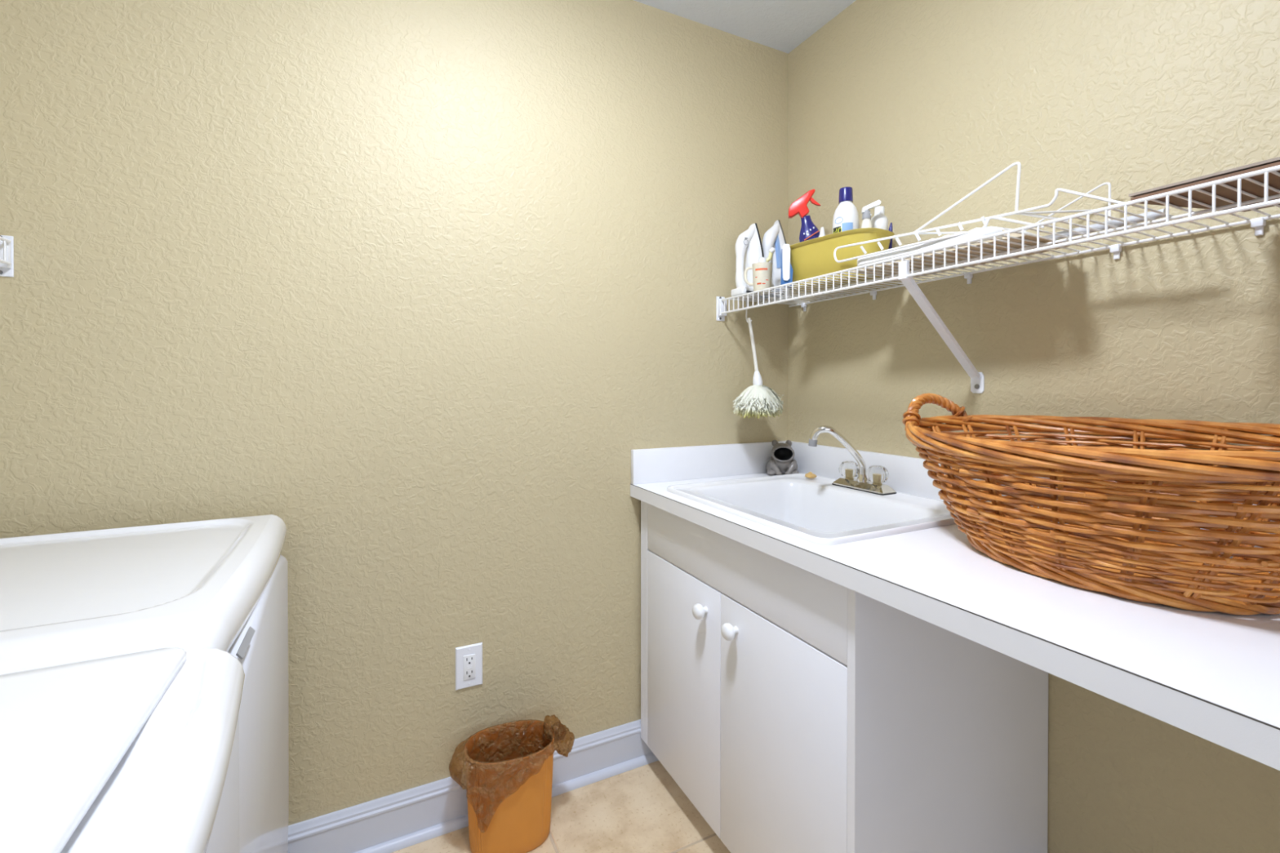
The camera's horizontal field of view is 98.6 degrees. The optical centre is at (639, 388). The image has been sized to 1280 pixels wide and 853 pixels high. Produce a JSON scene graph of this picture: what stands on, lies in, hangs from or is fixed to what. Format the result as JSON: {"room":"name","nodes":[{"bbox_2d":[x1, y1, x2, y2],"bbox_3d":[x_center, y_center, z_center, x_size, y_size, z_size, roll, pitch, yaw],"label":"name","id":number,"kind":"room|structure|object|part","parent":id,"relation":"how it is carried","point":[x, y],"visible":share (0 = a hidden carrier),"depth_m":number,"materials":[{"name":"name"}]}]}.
{"room":"laundry room","nodes":[
{"label":"laundry room","id":0,"kind":"room"},
{"bbox_2d":[0,0,788,825],"bbox_3d":[-0.525,-0.016,1.558,2.520,2.440,0.080,0,0,-26],"label":"wall","id":1,"kind":"structure","parent":0,"point":[414,287],"depth_m":1.45,"materials":[{"name":"paint"}]},
{"bbox_2d":[0,235,13,277],"bbox_3d":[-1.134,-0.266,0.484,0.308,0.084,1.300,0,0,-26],"label":"light switch","id":2,"kind":"object","parent":1,"relation":"attached to","point":[6,242],"visible":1,"depth_m":1.12,"materials":[{"name":"white plastic"}]},
{"bbox_3d":[-0.994,-0.248,0.543,0.007,0.007,1.280,0,0,-26],"label":"lip rod","id":3,"kind":"part","parent":2,"relation":"part of","materials":[{"name":"white plastic"}]},
{"bbox_3d":[-0.994,-0.293,0.542,0.007,0.007,1.280,0,0,-26],"label":"rod","id":4,"kind":"part","parent":2,"relation":"part of","materials":[{"name":"white plastic"}]},
{"bbox_2d":[455,642,482,690],"bbox_3d":[-0.477,0.778,1.537,0.073,0.117,0.009,0,0,-26],"label":"wall outlet","id":5,"kind":"object","parent":1,"relation":"attached to","point":[468,659],"visible":1,"depth_m":1.53,"materials":[{"name":"white plastic"}]},
{"bbox_2d":[462,653,475,679],"bbox_3d":[-0.476,0.778,1.536,0.033,0.067,0.003,0,0,-26],"label":"receptacle","id":6,"kind":"object","parent":5,"relation":"attached to","point":[468,660],"depth_m":1.53,"materials":[{"name":"white plastic"}]},
{"bbox_2d":[287,719,658,852],"bbox_3d":[-0.748,1.140,1.393,1.808,0.131,0.031,0,0,-26],"label":"baseboard","id":7,"kind":"structure","parent":1,"relation":"attached to","point":[402,820],"depth_m":1.48,"materials":[{"name":"white paint"}]},
{"bbox_3d":[-0.736,1.195,1.392,1.788,0.020,0.017,0,0,-26],"label":"shoe moulding","id":8,"kind":"part","parent":7,"relation":"part of","materials":[{"name":"white paint"}]},
{"bbox_2d":[631,440,786,484],"bbox_3d":[0.264,0.250,1.896,0.645,0.109,0.020,0,0,-26],"label":"backsplash","id":9,"kind":"structure","parent":1,"relation":"attached to","point":[651,465],"depth_m":1.85,"materials":[{"name":"white laminate"}]},
{"bbox_2d":[391,760,730,852],"bbox_3d":[0.226,1.244,0.053,2.520,0.060,3.460,0,0,-26],"label":"floor","id":10,"kind":"structure","parent":0,"point":[643,809],"depth_m":1.53,"materials":[{"name":"tile"}]},
{"bbox_2d":[0,647,244,852],"bbox_3d":[-0.650,0.753,0.205,0.768,0.920,0.698,0,0,-26],"label":"washing machine","id":11,"kind":"object","parent":10,"relation":"on","point":[136,752],"visible":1,"depth_m":0.47,"materials":[{"name":"white metal"}]},
{"bbox_3d":[-0.342,0.765,0.358,0.045,0.794,0.698,0,0,-26],"label":"panel","id":12,"kind":"part","parent":11,"relation":"part of","materials":[{"name":"white metal"}]},
{"bbox_2d":[0,514,288,852],"bbox_3d":[-0.993,0.751,0.832,0.752,0.915,0.710,0,0,-26],"label":"dryer","id":13,"kind":"object","parent":10,"relation":"on","point":[67,597],"visible":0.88,"depth_m":0.86,"materials":[{"name":"white metal"}]},
{"bbox_3d":[-0.998,0.351,0.827,0.741,0.115,0.710,0,0,-26],"label":"panel","id":14,"kind":"part","parent":13,"relation":"part of","materials":[{"name":"white metal"}]},
{"bbox_3d":[-0.679,0.747,0.988,0.035,0.822,0.711,0,0,-28],"label":"panel","id":15,"kind":"part","parent":13,"relation":"part of","materials":[{"name":"white metal"}]},
{"bbox_2d":[448,719,573,852],"bbox_3d":[-0.337,1.062,1.482,0.332,0.286,0.193,0,0,-26],"label":"waste bin","id":16,"kind":"object","parent":10,"relation":"on","point":[507,766],"visible":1,"depth_m":1.42,"materials":[{"name":"orange plastic"}]},
{"bbox_2d":[640,500,1048,852],"bbox_3d":[0.453,0.776,1.504,0.652,0.858,0.862,0,0,-26],"label":"base cabinet","id":17,"kind":"object","parent":10,"relation":"on","point":[797,709],"visible":0.94,"depth_m":1.17,"materials":[{"name":"white wood"}]},
{"bbox_3d":[0.275,0.732,1.887,0.598,0.774,0.017,0,0,-26],"label":"panel","id":18,"kind":"part","parent":17,"relation":"part of","materials":[{"name":"white wood"}]},
{"bbox_3d":[0.119,0.814,1.549,0.018,0.614,0.396,0,0,-26],"label":"door","id":19,"kind":"part","parent":17,"relation":"part of","materials":[{"name":"white wood"}]},
{"bbox_3d":[0.154,0.573,1.414,0.037,0.039,0.039,0,0,-26],"label":"knob","id":20,"kind":"part","parent":17,"relation":"part of","materials":[{"name":"white plastic"}]},
{"bbox_3d":[0.212,0.574,1.298,0.037,0.039,0.039,0,0,-26],"label":"knob","id":21,"kind":"part","parent":17,"relation":"part of","materials":[{"name":"white plastic"}]},
{"bbox_3d":[0.208,0.427,1.366,0.018,0.156,0.799,0,0,-26],"label":"panel","id":22,"kind":"part","parent":17,"relation":"part of","materials":[{"name":"white wood"}]},
{"bbox_3d":[0.297,0.817,1.190,0.018,0.614,0.401,0,0,-26],"label":"door","id":23,"kind":"part","parent":17,"relation":"part of","materials":[{"name":"white wood"}]},
{"bbox_3d":[0.657,0.778,1.135,0.614,0.858,0.018,0,0,-26],"label":"panel","id":24,"kind":"part","parent":17,"relation":"part of","materials":[{"name":"white wood"}]},
{"bbox_2d":[630,440,1279,770],"bbox_3d":[0.654,0.275,1.109,0.648,0.148,1.776,0,0,-26],"label":"countertop","id":25,"kind":"structure","parent":17,"relation":"on","point":[1214,677],"depth_m":0.78,"materials":[{"name":"white laminate"}]},
{"bbox_2d":[766,440,799,475],"bbox_3d":[0.501,0.244,1.938,0.108,0.121,0.090,0,0,7],"label":"holder","id":26,"kind":"object","parent":25,"relation":"on","point":[781,461],"visible":0.98,"depth_m":1.92,"materials":[{"name":"grey ceramic"}]},
{"bbox_2d":[666,473,989,545],"bbox_3d":[0.465,0.433,1.492,0.558,0.276,0.651,0,0,-26],"label":"sink","id":27,"kind":"object","parent":25,"relation":"in","point":[815,510],"visible":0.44,"depth_m":1.59,"materials":[{"name":"ceramic"}]},
{"bbox_2d":[804,471,817,478],"bbox_3d":[0.556,0.283,1.794,0.034,0.021,0.044,0,0,-26],"label":"soap","id":28,"kind":"object","parent":27,"relation":"on","point":[810,475],"visible":1,"depth_m":1.78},
{"bbox_2d":[695,481,937,532],"bbox_3d":[0.442,0.439,1.481,0.398,0.265,0.545,0,0,-26],"label":"basin","id":29,"kind":"object","parent":27,"relation":"in","point":[811,506],"depth_m":1.67,"materials":[{"name":"ceramic"}]},
{"bbox_2d":[808,426,897,495],"bbox_3d":[0.599,0.203,1.600,0.201,0.191,0.190,0,0,-26],"label":"faucet","id":30,"kind":"object","parent":25,"relation":"on","point":[877,475],"visible":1,"depth_m":1.59,"materials":[{"name":"metal"}]},
{"bbox_3d":[0.585,0.188,1.600,0.182,0.161,0.046,0,0,-12],"label":"spout","id":31,"kind":"part","parent":30,"relation":"part of","materials":[{"name":"silver metal"}]},
{"bbox_3d":[0.638,0.247,1.677,0.062,0.048,0.059,0,0,-26],"label":"knob","id":32,"kind":"part","parent":30,"relation":"part of","materials":[{"name":"clear plastic"}]},
{"bbox_3d":[0.661,0.286,1.631,0.060,0.019,0.184,0,0,-26],"label":"plate","id":33,"kind":"part","parent":30,"relation":"part of","materials":[{"name":"silver metal"}]},
{"bbox_3d":[0.683,0.247,1.585,0.062,0.048,0.059,0,0,-26],"label":"knob","id":34,"kind":"part","parent":30,"relation":"part of","materials":[{"name":"clear plastic"}]},
{"bbox_2d":[902,393,1279,615],"bbox_3d":[0.809,0.157,0.962,0.463,0.305,0.773,0,0,-19],"label":"laundry basket","id":35,"kind":"object","parent":25,"relation":"on","point":[1106,545],"visible":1,"depth_m":0.81,"materials":[{"name":"wicker"}]},
{"bbox_3d":[0.693,0.057,1.297,0.198,0.090,0.063,0,0,-19],"label":"handle","id":36,"kind":"part","parent":35,"relation":"part of","materials":[{"name":"wicker"}]},
{"bbox_2d":[633,0,856,53],"bbox_3d":[-0.112,-1.270,0.717,2.520,0.080,1.940,0,0,-26],"label":"ceiling","id":37,"kind":"structure","parent":0,"point":[782,25],"depth_m":1.83,"materials":[{"name":"paint"}]},
{"bbox_2d":[787,0,1279,852],"bbox_3d":[0.999,-0.014,1.232,0.080,2.440,1.860,0,0,-26],"label":"wall","id":38,"kind":"structure","parent":0,"point":[911,106],"depth_m":1.23,"materials":[{"name":"paint"}]},
{"bbox_2d":[716,164,1279,393],"bbox_3d":[0.795,-0.149,1.191,0.319,0.327,1.750,0,0,-26],"label":"wire shelf","id":39,"kind":"object","parent":38,"relation":"attached to","point":[905,275],"visible":1,"depth_m":1.15,"materials":[{"name":"white metal"}]},
{"bbox_2d":[731,222,785,298],"bbox_3d":[0.389,-0.428,1.818,0.170,0.256,0.106,0,0,39],"label":"iron","id":40,"kind":"object","parent":39,"relation":"on","point":[748,246],"visible":0.81,"depth_m":1.82,"materials":[{"name":"white plastic"}]},
{"bbox_3d":[0.354,-0.422,1.839,0.077,0.243,0.044,0,0,-26],"label":"handle","id":41,"kind":"part","parent":40,"relation":"part of","materials":[{"name":"white plastic"}]},
{"bbox_3d":[0.390,-0.431,1.857,0.007,0.250,0.094,0,0,-26],"label":"sole plate","id":42,"kind":"part","parent":40,"relation":"part of","materials":[{"name":"silver metal"}]},
{"bbox_3d":[0.412,-0.313,1.791,0.130,0.013,0.039,0,0,-9],"label":"power cord","id":43,"kind":"part","parent":40,"relation":"part of","materials":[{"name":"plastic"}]},
{"bbox_2d":[744,262,772,293],"bbox_3d":[0.384,-0.351,1.760,0.078,0.090,0.069,0,0,-26],"label":"measuring cup","id":44,"kind":"object","parent":39,"relation":"on","point":[762,271],"visible":0.91,"depth_m":1.74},
{"bbox_2d":[759,247,775,262],"bbox_3d":[0.401,-0.380,1.754,0.059,0.137,0.028,0,0,25],"label":"spray bottle","id":45,"kind":"object","parent":44,"relation":"in","point":[771,250],"visible":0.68,"depth_m":1.75,"materials":[{"name":"white plastic"}]},
{"bbox_2d":[760,219,790,299],"bbox_3d":[0.448,-0.440,1.869,0.083,0.276,0.094,0,0,-40],"label":"iron","id":46,"kind":"object","parent":39,"relation":"on","point":[774,237],"visible":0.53,"depth_m":1.85,"materials":[{"name":"white plastic"}]},
{"bbox_3d":[0.446,-0.433,1.867,0.078,0.262,0.044,0,0,-40],"label":"handle","id":47,"kind":"part","parent":46,"relation":"part of","materials":[{"name":"white plastic"}]},
{"bbox_3d":[0.477,-0.442,1.894,0.007,0.272,0.094,0,0,-40],"label":"sole plate","id":48,"kind":"part","parent":46,"relation":"part of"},
{"bbox_2d":[780,244,792,288],"bbox_3d":[0.444,-0.369,1.664,0.035,0.128,0.028,0,0,12],"label":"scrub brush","id":49,"kind":"object","parent":39,"relation":"on","point":[786,276],"visible":0.93,"depth_m":1.65,"materials":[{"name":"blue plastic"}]},
{"bbox_3d":[0.440,-0.378,1.653,0.024,0.110,0.006,0,0,12],"label":"brush handle","id":50,"kind":"part","parent":49,"relation":"part of","materials":[{"name":"white plastic"}]},
{"bbox_2d":[789,227,894,291],"bbox_3d":[0.576,-0.367,1.620,0.184,0.124,0.322,0,0,-36],"label":"tub","id":51,"kind":"object","parent":39,"relation":"on","point":[811,258],"visible":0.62,"depth_m":1.54,"materials":[{"name":"yellow plastic"}]},
{"bbox_2d":[788,189,820,242],"bbox_3d":[0.532,-0.466,1.722,0.130,0.308,0.046,0,0,15],"label":"spray bottle","id":52,"kind":"object","parent":51,"relation":"in","point":[808,231],"visible":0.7,"depth_m":1.72,"materials":[{"name":"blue plastic"}]},
{"bbox_2d":[818,226,825,237],"bbox_3d":[0.549,-0.397,1.658,0.036,0.174,0.036,0,0,-26],"label":"bottle","id":53,"kind":"object","parent":51,"relation":"in","point":[822,233],"visible":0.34,"depth_m":1.65,"materials":[{"name":"white plastic"}]},
{"bbox_2d":[832,186,859,233],"bbox_3d":[0.599,-0.445,1.605,0.074,0.272,0.073,0,0,-26],"label":"bottle","id":54,"kind":"object","parent":51,"relation":"in","point":[846,216],"visible":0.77,"depth_m":1.58,"materials":[{"name":"white plastic"}]},
{"bbox_3d":[0.592,-0.460,1.571,0.030,0.024,0.004,0,0,13],"label":"blue panel","id":55,"kind":"part","parent":54,"relation":"part of","materials":[{"name":"blue paper"}]},
{"bbox_2d":[861,200,880,275],"bbox_3d":[0.631,-0.409,1.510,0.054,0.208,0.035,0,0,11],"label":"spray bottle","id":56,"kind":"object","parent":51,"relation":"in","point":[866,216],"visible":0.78,"depth_m":1.50,"materials":[{"name":"white plastic"}]},
{"bbox_3d":[0.634,-0.492,1.508,0.048,0.042,0.014,0,0,12],"label":"nozzle lever","id":57,"kind":"part","parent":56,"relation":"part of","materials":[{"name":"white plastic"}]},
{"bbox_2d":[871,206,888,230],"bbox_3d":[0.670,-0.409,1.550,0.050,0.200,0.052,0,0,-26],"label":"bottle","id":58,"kind":"object","parent":51,"relation":"in","point":[879,220],"visible":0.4,"depth_m":1.53,"materials":[{"name":"white plastic"}]},
{"bbox_2d":[888,222,893,278],"bbox_3d":[0.697,-0.383,1.534,0.016,0.157,0.012,0,0,-26],"label":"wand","id":59,"kind":"object","parent":51,"relation":"in","point":[891,228],"visible":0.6,"depth_m":1.53,"materials":[{"name":"blue plastic"}]},
{"bbox_2d":[833,161,1128,278],"bbox_3d":[0.761,-0.385,1.263,0.240,0.165,0.620,0,0,-26],"label":"rack","id":60,"kind":"object","parent":39,"relation":"on","point":[957,237],"visible":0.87,"depth_m":1.21,"materials":[{"name":"white plastic"}]},
{"bbox_2d":[857,226,1042,269],"bbox_3d":[0.731,-0.326,1.331,0.219,0.037,0.385,0,0,-26],"label":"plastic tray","id":61,"kind":"object","parent":60,"relation":"on","point":[975,233],"depth_m":1.25,"materials":[{"name":"white plastic"}]},
{"bbox_2d":[852,230,1070,278],"bbox_3d":[0.742,-0.315,1.307,0.212,0.024,0.423,0,0,-26],"label":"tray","id":62,"kind":"object","parent":60,"relation":"on","point":[945,240],"depth_m":1.25,"materials":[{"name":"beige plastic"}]},
{"bbox_3d":[0.666,-0.252,1.116,0.007,0.007,1.730,0,0,-26],"label":"lip rod","id":63,"kind":"part","parent":39,"relation":"part of","materials":[{"name":"white plastic"}]},
{"bbox_3d":[0.666,-0.297,1.115,0.007,0.007,1.730,0,0,-26],"label":"rod","id":64,"kind":"part","parent":39,"relation":"part of","materials":[{"name":"white plastic"}]},
{"bbox_3d":[0.799,-0.294,1.182,0.006,0.006,1.730,0,0,-26],"label":"rod","id":65,"kind":"part","parent":39,"relation":"part of","materials":[{"name":"white plastic"}]},
{"bbox_3d":[0.935,-0.295,1.249,0.006,0.006,1.730,0,0,-26],"label":"rod","id":66,"kind":"part","parent":39,"relation":"part of","materials":[{"name":"white plastic"}]},
{"bbox_2d":[1043,208,1165,239],"bbox_3d":[0.878,-0.309,1.057,0.015,0.015,0.202,0,0,-26],"label":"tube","id":67,"kind":"object","parent":39,"relation":"on","point":[1151,215],"visible":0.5,"depth_m":1.03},
{"bbox_2d":[1128,156,1279,212],"bbox_3d":[1.024,-0.306,0.694,0.236,0.014,0.562,0,0,-26],"label":"board","id":68,"kind":"object","parent":39,"relation":"on","point":[1247,186],"visible":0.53,"depth_m":0.84,"materials":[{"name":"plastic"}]},
{"bbox_3d":[0.372,-0.263,1.881,0.004,0.083,0.031,0,0,-26],"label":"hook","id":69,"kind":"object","parent":39,"relation":"hanging from","visible":0},
{"bbox_2d":[733,317,783,418],"bbox_3d":[0.396,-0.067,1.843,0.166,0.343,0.171,0,1,-43],"label":"duster","id":70,"kind":"object","parent":69,"relation":"hanging from","point":[757,399],"visible":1,"depth_m":1.80,"materials":[{"name":"white fabric"}]},
{"bbox_3d":[0.383,-0.145,1.862,0.014,0.187,0.044,0,0,-39],"label":"handle","id":71,"kind":"part","parent":70,"relation":"part of","materials":[{"name":"white plastic"}]},
{"bbox_2d":[791,440,1275,558],"bbox_3d":[0.940,0.255,1.239,0.020,0.109,1.756,0,0,-26],"label":"backsplash","id":72,"kind":"structure","parent":38,"relation":"attached to","point":[907,474],"depth_m":1.65,"materials":[{"name":"white laminate"}]}
]}

